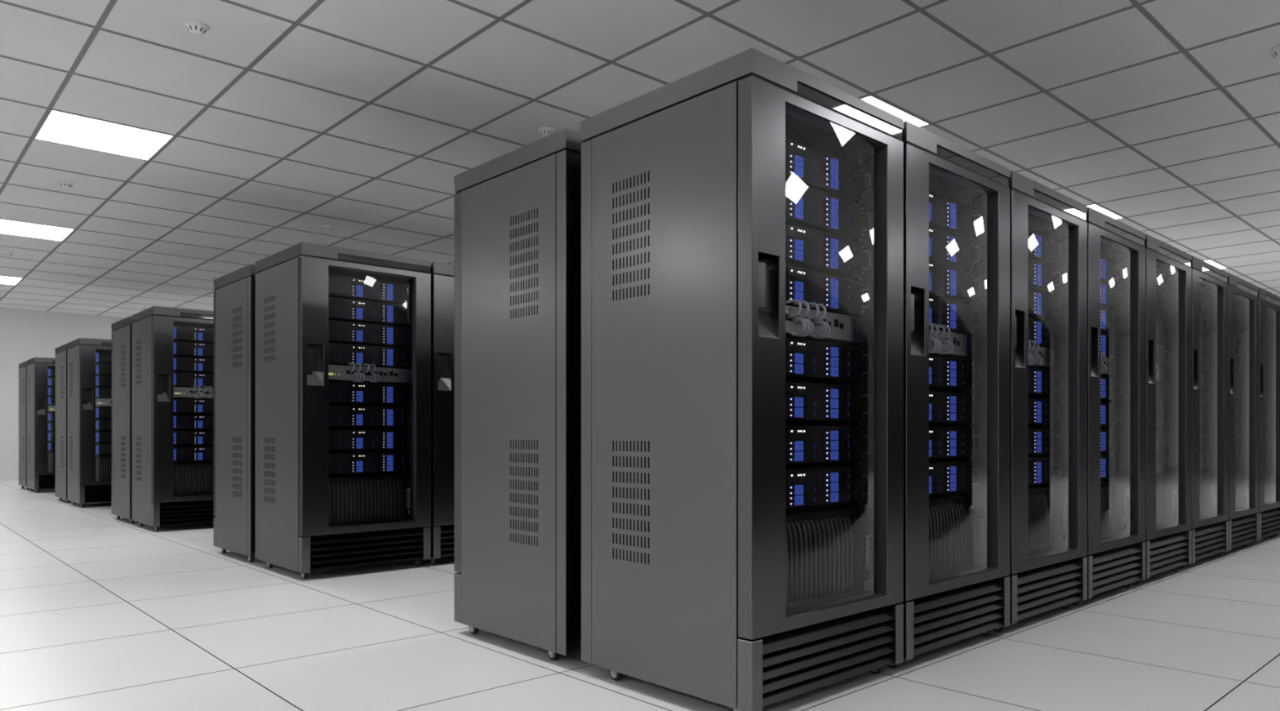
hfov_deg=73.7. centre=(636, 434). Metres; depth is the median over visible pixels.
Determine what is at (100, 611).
floor
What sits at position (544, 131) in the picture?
smoke detector
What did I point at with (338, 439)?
server
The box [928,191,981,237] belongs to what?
server
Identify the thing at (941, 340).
cable
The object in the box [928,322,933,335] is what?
cable
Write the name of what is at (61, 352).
rack
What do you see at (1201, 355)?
server
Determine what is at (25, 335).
wall
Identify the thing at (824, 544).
cables
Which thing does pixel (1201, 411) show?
server
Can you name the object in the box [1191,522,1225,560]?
grille
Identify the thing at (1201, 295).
server
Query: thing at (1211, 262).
recessed light
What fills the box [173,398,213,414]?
server
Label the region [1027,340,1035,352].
cable
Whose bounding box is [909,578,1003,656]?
grille
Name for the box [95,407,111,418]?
server
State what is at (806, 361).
server
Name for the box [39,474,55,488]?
grille
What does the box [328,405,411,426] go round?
server
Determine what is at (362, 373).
cable
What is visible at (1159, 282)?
server
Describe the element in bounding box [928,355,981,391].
server
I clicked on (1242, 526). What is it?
grille
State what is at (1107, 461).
server
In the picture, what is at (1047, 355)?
switch
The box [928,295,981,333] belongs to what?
server
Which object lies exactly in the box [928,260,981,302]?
server
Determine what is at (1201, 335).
server
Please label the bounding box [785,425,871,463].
server
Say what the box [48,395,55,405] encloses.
server
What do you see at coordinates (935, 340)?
cable
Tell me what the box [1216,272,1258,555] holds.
rack
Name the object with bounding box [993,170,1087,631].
rack
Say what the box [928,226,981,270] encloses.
server
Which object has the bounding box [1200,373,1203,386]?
switch
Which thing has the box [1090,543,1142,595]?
grille
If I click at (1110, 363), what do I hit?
switch
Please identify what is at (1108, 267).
server
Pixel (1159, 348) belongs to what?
server
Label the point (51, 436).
server
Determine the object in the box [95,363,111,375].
server
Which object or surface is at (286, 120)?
ceiling
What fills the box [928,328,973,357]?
switch
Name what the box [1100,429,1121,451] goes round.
server
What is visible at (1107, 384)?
server
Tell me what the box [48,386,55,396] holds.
server
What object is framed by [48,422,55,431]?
server
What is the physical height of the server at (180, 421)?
0.127 m
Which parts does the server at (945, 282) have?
control panel, handle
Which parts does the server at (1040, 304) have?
control panel, handle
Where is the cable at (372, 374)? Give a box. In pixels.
[369,373,376,382]
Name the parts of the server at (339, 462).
control panel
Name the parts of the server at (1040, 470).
control panel, handle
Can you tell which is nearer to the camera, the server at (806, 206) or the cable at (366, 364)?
the server at (806, 206)
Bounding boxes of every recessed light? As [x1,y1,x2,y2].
[0,218,74,240]
[0,275,22,284]
[34,110,173,159]
[861,95,928,126]
[1087,204,1123,218]
[1205,260,1226,268]
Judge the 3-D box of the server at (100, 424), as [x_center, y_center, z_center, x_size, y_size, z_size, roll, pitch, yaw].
[-6.498,-0.113,10.597,0.798,0.127,0.588,0,0,-42]
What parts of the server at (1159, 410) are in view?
handle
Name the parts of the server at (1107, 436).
handle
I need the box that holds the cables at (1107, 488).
[1100,481,1115,537]
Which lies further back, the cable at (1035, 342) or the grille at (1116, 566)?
the grille at (1116, 566)
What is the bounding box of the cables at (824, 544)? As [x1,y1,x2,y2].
[785,505,863,607]
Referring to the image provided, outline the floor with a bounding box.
[0,478,1279,710]
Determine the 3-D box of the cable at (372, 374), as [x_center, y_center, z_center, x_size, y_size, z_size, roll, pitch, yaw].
[-1.679,-0.360,5.441,0.023,0.062,0.054,0,0,-42]
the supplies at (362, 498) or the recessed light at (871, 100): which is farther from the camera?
the recessed light at (871, 100)
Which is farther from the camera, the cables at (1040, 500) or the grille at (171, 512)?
the grille at (171, 512)
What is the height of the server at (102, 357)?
0.127 m
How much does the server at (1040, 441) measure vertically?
0.127 m
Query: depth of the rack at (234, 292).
5.89 m
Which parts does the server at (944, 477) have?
control panel, handle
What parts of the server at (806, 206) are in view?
control panel, handle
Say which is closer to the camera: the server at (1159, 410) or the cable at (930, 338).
the cable at (930, 338)
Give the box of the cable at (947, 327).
[938,324,951,340]
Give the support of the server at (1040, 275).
in the rack at (1050, 579)
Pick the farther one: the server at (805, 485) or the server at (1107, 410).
the server at (1107, 410)
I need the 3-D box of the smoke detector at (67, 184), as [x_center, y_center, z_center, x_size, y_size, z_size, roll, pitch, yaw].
[-5.600,-2.444,8.372,0.132,0.050,0.132,0,0,-42]
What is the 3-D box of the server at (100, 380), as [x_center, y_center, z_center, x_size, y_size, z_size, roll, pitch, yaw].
[-6.498,-0.644,10.597,0.798,0.127,0.588,0,0,-42]
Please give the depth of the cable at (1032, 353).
4.08 m
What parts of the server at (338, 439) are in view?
control panel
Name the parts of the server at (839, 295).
control panel, handle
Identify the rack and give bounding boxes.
[18,360,29,489]
[26,357,55,493]
[54,343,70,502]
[67,337,111,507]
[111,315,133,523]
[132,306,214,531]
[213,264,256,561]
[255,241,431,579]
[429,262,453,564]
[453,128,583,660]
[581,48,903,710]
[887,120,1009,668]
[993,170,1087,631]
[1071,206,1146,605]
[1131,234,1191,585]
[1178,255,1228,568]
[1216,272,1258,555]
[1248,287,1279,545]
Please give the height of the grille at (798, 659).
0.207 m
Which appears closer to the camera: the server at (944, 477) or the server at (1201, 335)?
the server at (944, 477)
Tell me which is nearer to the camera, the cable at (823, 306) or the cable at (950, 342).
the cable at (823, 306)
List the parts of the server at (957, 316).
control panel, handle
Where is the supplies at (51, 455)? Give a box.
[48,451,55,471]
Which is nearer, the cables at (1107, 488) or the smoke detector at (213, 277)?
the cables at (1107, 488)
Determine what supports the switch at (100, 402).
in the rack at (82, 486)
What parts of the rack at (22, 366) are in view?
panel, frame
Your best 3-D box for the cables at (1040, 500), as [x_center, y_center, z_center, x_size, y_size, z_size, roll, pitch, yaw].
[1.643,0.425,4.247,0.798,0.305,0.576,0,0,-42]
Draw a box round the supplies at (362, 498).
[328,472,411,526]
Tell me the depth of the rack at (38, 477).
12.64 m
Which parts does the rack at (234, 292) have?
door, post, panel, frame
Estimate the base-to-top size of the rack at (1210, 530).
2.001 m
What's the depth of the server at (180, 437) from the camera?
7.88 m
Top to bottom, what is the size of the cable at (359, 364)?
0.062 m
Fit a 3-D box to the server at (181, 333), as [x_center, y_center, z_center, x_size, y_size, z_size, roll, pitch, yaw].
[-4.224,-0.927,8.109,0.798,0.127,0.588,0,0,-42]
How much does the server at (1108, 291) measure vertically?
0.127 m
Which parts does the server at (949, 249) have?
control panel, handle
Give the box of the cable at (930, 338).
[928,337,936,351]
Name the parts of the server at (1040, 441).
control panel, handle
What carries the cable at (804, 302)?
attached to the switch at (845, 329)
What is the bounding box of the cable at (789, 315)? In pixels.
[786,298,801,318]
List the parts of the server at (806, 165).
control panel, handle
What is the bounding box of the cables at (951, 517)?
[928,494,973,575]
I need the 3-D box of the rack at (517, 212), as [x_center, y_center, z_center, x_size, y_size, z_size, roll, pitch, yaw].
[-0.221,-0.132,3.729,0.842,2.001,0.798,0,0,-42]
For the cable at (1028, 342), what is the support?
attached to the switch at (1047, 355)
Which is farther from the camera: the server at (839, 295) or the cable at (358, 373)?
the cable at (358, 373)
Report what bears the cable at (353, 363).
attached to the switch at (336, 373)
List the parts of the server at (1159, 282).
handle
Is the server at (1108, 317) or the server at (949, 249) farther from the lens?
the server at (1108, 317)
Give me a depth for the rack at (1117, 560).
4.75 m
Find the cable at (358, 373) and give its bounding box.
[356,372,361,382]
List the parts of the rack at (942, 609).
post, handle lever, mounting rail, lock rod, glass pane, post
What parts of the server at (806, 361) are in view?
control panel, handle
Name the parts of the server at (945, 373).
control panel, handle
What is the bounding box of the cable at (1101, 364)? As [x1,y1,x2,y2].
[1100,363,1106,373]
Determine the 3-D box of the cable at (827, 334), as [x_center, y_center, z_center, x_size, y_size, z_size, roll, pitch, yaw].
[0.641,-0.360,2.934,0.023,0.062,0.054,0,0,-42]
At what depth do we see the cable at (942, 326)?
3.46 m
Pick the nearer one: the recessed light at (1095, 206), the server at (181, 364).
the server at (181, 364)
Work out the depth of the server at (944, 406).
3.60 m
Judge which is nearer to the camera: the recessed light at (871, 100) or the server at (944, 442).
the server at (944, 442)
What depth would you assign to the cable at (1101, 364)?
4.65 m
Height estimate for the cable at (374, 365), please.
0.062 m
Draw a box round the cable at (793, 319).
[790,316,806,336]
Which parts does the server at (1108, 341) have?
handle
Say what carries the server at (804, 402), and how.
in the rack at (683, 423)
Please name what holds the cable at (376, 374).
attached to the switch at (336, 373)
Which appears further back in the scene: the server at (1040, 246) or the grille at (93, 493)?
the grille at (93, 493)
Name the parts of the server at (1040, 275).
control panel, handle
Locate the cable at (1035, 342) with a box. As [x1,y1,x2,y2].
[1029,340,1039,353]
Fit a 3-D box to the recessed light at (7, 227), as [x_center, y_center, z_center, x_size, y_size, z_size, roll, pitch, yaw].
[-7.364,-2.467,10.302,0.841,0.004,0.841,0,0,-42]
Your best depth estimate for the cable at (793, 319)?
2.84 m
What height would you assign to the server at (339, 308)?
0.127 m
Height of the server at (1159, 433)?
0.127 m
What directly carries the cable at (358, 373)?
attached to the switch at (336, 373)
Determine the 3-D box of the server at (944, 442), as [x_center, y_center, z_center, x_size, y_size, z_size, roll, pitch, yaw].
[1.010,0.035,3.661,0.798,0.127,0.588,0,0,-42]
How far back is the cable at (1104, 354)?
4.65 m
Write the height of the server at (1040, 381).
0.127 m
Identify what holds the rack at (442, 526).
on the floor
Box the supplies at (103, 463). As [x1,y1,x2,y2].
[95,455,111,480]
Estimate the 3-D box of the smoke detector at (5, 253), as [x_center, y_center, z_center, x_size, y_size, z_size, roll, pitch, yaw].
[-8.539,-2.444,11.588,0.132,0.050,0.132,0,0,-42]
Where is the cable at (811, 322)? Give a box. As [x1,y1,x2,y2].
[800,318,813,337]
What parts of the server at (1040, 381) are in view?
control panel, handle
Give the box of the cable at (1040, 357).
[1032,353,1041,365]
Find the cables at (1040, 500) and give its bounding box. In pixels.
[1027,487,1053,553]
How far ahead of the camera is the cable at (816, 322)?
2.92 m
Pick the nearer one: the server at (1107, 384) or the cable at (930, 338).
the cable at (930, 338)
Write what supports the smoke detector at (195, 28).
attached to the ceiling
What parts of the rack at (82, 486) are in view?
frame, panel, post, handle lever, door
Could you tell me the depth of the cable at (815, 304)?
2.88 m
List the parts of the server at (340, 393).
control panel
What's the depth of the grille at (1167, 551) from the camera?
5.12 m
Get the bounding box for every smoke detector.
[1,251,13,256]
[57,180,74,188]
[183,20,208,35]
[209,275,218,279]
[321,225,333,231]
[538,126,555,137]
[1269,45,1279,58]
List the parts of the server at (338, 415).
control panel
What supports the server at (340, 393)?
in the rack at (293, 532)
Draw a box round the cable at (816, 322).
[811,320,826,338]
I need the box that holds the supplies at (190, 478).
[173,461,213,496]
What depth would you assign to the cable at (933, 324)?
3.42 m
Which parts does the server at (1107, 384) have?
handle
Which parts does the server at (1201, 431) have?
handle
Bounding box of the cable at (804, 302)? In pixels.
[793,300,809,318]
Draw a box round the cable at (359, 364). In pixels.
[355,363,361,373]
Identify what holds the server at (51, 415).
in the rack at (38, 477)
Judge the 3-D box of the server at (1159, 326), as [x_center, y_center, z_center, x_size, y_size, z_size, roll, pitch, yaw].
[2.921,-0.644,5.407,0.798,0.127,0.588,0,0,-42]
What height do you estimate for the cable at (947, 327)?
0.062 m
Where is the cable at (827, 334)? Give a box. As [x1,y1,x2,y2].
[815,321,831,338]
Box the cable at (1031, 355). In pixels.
[1027,351,1032,364]
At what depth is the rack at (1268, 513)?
7.07 m
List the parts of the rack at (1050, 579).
post, handle lever, door, mounting rail, lock rod, glass pane, post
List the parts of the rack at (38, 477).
panel, post, handle lever, door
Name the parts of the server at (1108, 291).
handle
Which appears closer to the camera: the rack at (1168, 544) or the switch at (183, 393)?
the rack at (1168, 544)
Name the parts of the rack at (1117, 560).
post, mounting rail, door, lock rod, glass pane, post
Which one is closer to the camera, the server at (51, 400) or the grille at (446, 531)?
the grille at (446, 531)
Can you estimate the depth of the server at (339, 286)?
5.46 m
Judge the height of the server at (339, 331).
0.127 m
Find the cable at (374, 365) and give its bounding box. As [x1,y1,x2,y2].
[369,364,375,373]
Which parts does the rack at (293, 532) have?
frame, panel, post, handle lever, door, lock rod, post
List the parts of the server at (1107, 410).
handle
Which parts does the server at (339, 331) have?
control panel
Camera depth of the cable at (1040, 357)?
4.08 m
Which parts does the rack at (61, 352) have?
panel, frame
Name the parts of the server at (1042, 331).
control panel, handle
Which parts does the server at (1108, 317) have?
handle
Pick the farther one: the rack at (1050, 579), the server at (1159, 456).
the server at (1159, 456)
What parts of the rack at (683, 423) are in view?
frame, panel, post, handle lever, door, mounting rail, lock rod, post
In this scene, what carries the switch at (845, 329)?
in the rack at (683, 423)
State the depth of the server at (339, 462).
5.46 m
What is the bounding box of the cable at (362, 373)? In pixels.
[360,372,364,382]
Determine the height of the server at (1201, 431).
0.127 m
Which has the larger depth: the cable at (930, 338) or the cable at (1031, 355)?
the cable at (1031, 355)
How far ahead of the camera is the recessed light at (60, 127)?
7.07 m
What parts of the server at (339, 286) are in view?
control panel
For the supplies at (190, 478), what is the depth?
7.88 m
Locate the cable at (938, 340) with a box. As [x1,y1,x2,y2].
[930,337,942,353]
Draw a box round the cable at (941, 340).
[937,339,951,354]
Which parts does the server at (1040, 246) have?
control panel, handle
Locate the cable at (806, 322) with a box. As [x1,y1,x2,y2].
[794,318,809,336]
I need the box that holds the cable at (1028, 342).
[1027,340,1031,350]
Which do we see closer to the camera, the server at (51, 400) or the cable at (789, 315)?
the cable at (789, 315)
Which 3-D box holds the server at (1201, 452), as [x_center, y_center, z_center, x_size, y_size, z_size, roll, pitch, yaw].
[3.558,0.184,5.989,0.798,0.127,0.588,0,0,-42]
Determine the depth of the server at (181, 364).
7.89 m
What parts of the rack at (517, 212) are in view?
door, post, panel, frame, panel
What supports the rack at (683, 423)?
on the floor
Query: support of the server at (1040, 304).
in the rack at (1050, 579)
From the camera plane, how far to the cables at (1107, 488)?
4.77 m
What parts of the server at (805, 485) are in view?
control panel, handle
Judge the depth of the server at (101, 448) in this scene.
10.31 m
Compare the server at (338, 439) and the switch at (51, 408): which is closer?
the server at (338, 439)
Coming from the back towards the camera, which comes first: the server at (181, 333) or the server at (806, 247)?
the server at (181, 333)
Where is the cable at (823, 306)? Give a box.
[810,303,826,321]
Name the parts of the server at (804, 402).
control panel, handle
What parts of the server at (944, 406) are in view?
control panel, handle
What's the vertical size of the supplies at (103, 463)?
0.305 m
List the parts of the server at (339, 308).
control panel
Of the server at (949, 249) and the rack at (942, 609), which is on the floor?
the rack at (942, 609)
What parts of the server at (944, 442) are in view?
control panel, handle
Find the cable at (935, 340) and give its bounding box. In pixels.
[928,337,939,352]
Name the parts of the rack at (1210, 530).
post, mounting rail, door, lock rod, glass pane, post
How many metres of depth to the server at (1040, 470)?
4.21 m
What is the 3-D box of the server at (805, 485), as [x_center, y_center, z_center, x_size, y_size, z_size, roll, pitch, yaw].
[0.374,0.184,3.079,0.798,0.127,0.588,0,0,-42]
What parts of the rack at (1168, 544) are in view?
post, mounting rail, door, lock rod, glass pane, post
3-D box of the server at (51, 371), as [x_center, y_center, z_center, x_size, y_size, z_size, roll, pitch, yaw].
[-8.816,-0.927,13.133,0.798,0.127,0.588,0,0,-42]
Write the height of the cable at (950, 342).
0.062 m
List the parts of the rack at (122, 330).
door, post, panel, frame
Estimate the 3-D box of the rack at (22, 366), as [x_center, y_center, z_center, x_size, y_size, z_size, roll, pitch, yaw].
[-9.410,-0.132,13.783,0.842,2.001,0.798,0,0,-42]
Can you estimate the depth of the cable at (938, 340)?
3.44 m
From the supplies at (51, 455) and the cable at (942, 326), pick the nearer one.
the cable at (942, 326)
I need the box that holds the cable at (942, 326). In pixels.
[933,324,945,338]
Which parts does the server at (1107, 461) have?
handle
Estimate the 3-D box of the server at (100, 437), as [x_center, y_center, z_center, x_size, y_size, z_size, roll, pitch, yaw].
[-6.498,0.035,10.597,0.798,0.127,0.588,0,0,-42]
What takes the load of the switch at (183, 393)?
in the rack at (154, 504)
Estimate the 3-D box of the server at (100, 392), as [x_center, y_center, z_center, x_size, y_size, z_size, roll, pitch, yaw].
[-6.498,-0.503,10.597,0.798,0.127,0.588,0,0,-42]
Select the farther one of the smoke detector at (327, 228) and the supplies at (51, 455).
the supplies at (51, 455)
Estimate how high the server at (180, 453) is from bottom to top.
0.127 m
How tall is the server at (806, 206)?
0.127 m
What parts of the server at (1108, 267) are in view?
handle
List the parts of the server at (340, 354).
control panel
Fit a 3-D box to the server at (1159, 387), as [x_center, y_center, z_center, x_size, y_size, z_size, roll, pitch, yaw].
[2.921,-0.261,5.407,0.798,0.127,0.588,0,0,-42]
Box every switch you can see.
[48,405,55,412]
[95,398,111,407]
[173,386,213,399]
[328,364,411,384]
[785,305,864,343]
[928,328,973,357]
[1027,345,1054,368]
[1100,356,1115,375]
[1155,366,1164,381]
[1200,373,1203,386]
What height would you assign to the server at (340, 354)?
0.127 m
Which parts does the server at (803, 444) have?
control panel, handle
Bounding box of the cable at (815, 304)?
[803,302,819,319]
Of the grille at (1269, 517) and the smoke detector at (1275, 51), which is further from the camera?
the grille at (1269, 517)
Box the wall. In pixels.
[0,307,125,478]
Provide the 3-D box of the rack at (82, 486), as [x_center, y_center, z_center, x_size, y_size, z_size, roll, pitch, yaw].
[-6.494,-0.132,10.592,0.842,2.001,0.798,0,0,-42]
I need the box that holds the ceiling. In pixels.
[0,0,1279,317]
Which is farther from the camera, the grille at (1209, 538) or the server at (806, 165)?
the grille at (1209, 538)
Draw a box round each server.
[48,368,55,377]
[48,377,55,386]
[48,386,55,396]
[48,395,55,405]
[48,412,55,421]
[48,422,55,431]
[48,431,55,440]
[48,441,55,450]
[95,351,111,364]
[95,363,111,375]
[95,375,111,387]
[95,386,111,399]
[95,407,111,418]
[95,419,111,430]
[95,431,111,442]
[95,443,111,454]
[173,325,213,343]
[173,341,213,358]
[173,356,213,373]
[173,372,213,388]
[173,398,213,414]
[173,414,213,429]
[173,431,213,444]
[173,446,213,461]
[328,274,411,305]
[328,297,411,326]
[328,320,411,347]
[328,342,411,368]
[328,382,411,406]
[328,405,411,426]
[328,429,411,449]
[328,451,411,474]
[785,136,871,200]
[785,179,871,239]
[785,222,871,278]
[785,264,871,315]
[785,337,871,382]
[785,381,871,422]
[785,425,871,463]
[785,464,871,508]
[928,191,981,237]
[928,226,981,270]
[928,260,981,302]
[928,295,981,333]
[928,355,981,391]
[928,391,981,423]
[928,426,981,457]
[928,460,981,494]
[1027,228,1061,263]
[1027,257,1061,292]
[1027,287,1061,319]
[1027,316,1061,347]
[1027,367,1061,395]
[1027,397,1061,424]
[1027,428,1061,454]
[1027,457,1061,485]
[1100,256,1121,284]
[1100,281,1121,308]
[1100,306,1121,333]
[1100,332,1121,357]
[1100,376,1121,399]
[1100,402,1121,425]
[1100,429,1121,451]
[1100,454,1121,478]
[1155,277,1169,299]
[1155,322,1169,343]
[1155,344,1169,365]
[1155,382,1169,403]
[1155,406,1169,426]
[1155,429,1169,449]
[1155,453,1169,473]
[1200,293,1208,312]
[1200,314,1208,332]
[1200,333,1208,352]
[1200,354,1208,372]
[1200,408,1208,426]
[1200,430,1208,448]
[1200,451,1208,469]
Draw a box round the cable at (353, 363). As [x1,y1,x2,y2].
[348,362,355,372]
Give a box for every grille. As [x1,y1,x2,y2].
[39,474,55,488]
[84,484,111,502]
[158,499,214,525]
[309,527,423,571]
[439,524,453,556]
[759,606,894,706]
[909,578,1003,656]
[1013,559,1082,621]
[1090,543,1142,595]
[1146,532,1188,576]
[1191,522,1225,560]
[1230,514,1256,548]
[1259,507,1279,538]
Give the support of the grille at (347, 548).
attached to the rack at (293, 532)
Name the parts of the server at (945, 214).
control panel, handle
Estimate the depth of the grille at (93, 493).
10.15 m
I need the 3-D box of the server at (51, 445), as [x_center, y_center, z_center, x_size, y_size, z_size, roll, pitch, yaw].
[-8.816,0.184,13.133,0.798,0.127,0.588,0,0,-42]
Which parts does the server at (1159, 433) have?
handle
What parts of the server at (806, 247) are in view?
control panel, handle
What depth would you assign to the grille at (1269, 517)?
6.86 m
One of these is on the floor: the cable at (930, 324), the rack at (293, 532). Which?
the rack at (293, 532)
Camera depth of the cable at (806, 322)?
2.84 m
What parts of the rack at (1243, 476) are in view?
post, door, lock rod, glass pane, post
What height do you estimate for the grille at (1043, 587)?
0.207 m
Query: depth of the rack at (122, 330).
8.44 m
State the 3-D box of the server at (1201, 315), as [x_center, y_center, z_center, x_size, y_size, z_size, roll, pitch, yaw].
[3.558,-0.786,5.989,0.798,0.127,0.588,0,0,-42]
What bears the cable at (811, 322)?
attached to the switch at (845, 329)
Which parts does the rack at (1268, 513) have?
post, door, glass pane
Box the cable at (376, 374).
[373,373,379,382]
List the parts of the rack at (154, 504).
frame, panel, post, handle lever, door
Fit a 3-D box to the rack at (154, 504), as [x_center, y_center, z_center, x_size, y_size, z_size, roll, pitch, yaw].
[-4.220,-0.132,8.104,0.842,2.001,0.798,0,0,-42]
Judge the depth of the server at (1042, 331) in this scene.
4.22 m
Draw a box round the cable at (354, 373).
[351,372,358,382]
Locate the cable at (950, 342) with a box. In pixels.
[939,339,953,355]
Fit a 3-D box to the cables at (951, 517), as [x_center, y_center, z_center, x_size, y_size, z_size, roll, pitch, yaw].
[1.006,0.425,3.665,0.798,0.305,0.576,0,0,-42]
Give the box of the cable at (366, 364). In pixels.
[363,363,369,373]
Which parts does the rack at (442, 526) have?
post, handle lever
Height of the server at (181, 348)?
0.127 m
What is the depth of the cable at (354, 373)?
5.36 m
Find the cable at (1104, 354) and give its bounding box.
[1100,352,1106,362]
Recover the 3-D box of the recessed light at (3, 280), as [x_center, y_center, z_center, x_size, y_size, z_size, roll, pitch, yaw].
[-10.303,-2.467,13.518,0.841,0.004,0.841,0,0,-42]
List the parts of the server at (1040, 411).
control panel, handle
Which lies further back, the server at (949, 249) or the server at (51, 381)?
the server at (51, 381)
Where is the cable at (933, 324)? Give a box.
[928,323,938,337]
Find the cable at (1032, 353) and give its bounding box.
[1027,352,1039,365]
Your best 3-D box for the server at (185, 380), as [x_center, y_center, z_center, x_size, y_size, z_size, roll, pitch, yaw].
[-4.224,-0.503,8.109,0.798,0.127,0.588,0,0,-42]
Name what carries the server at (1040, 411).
in the rack at (1050, 579)
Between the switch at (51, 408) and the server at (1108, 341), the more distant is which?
the switch at (51, 408)

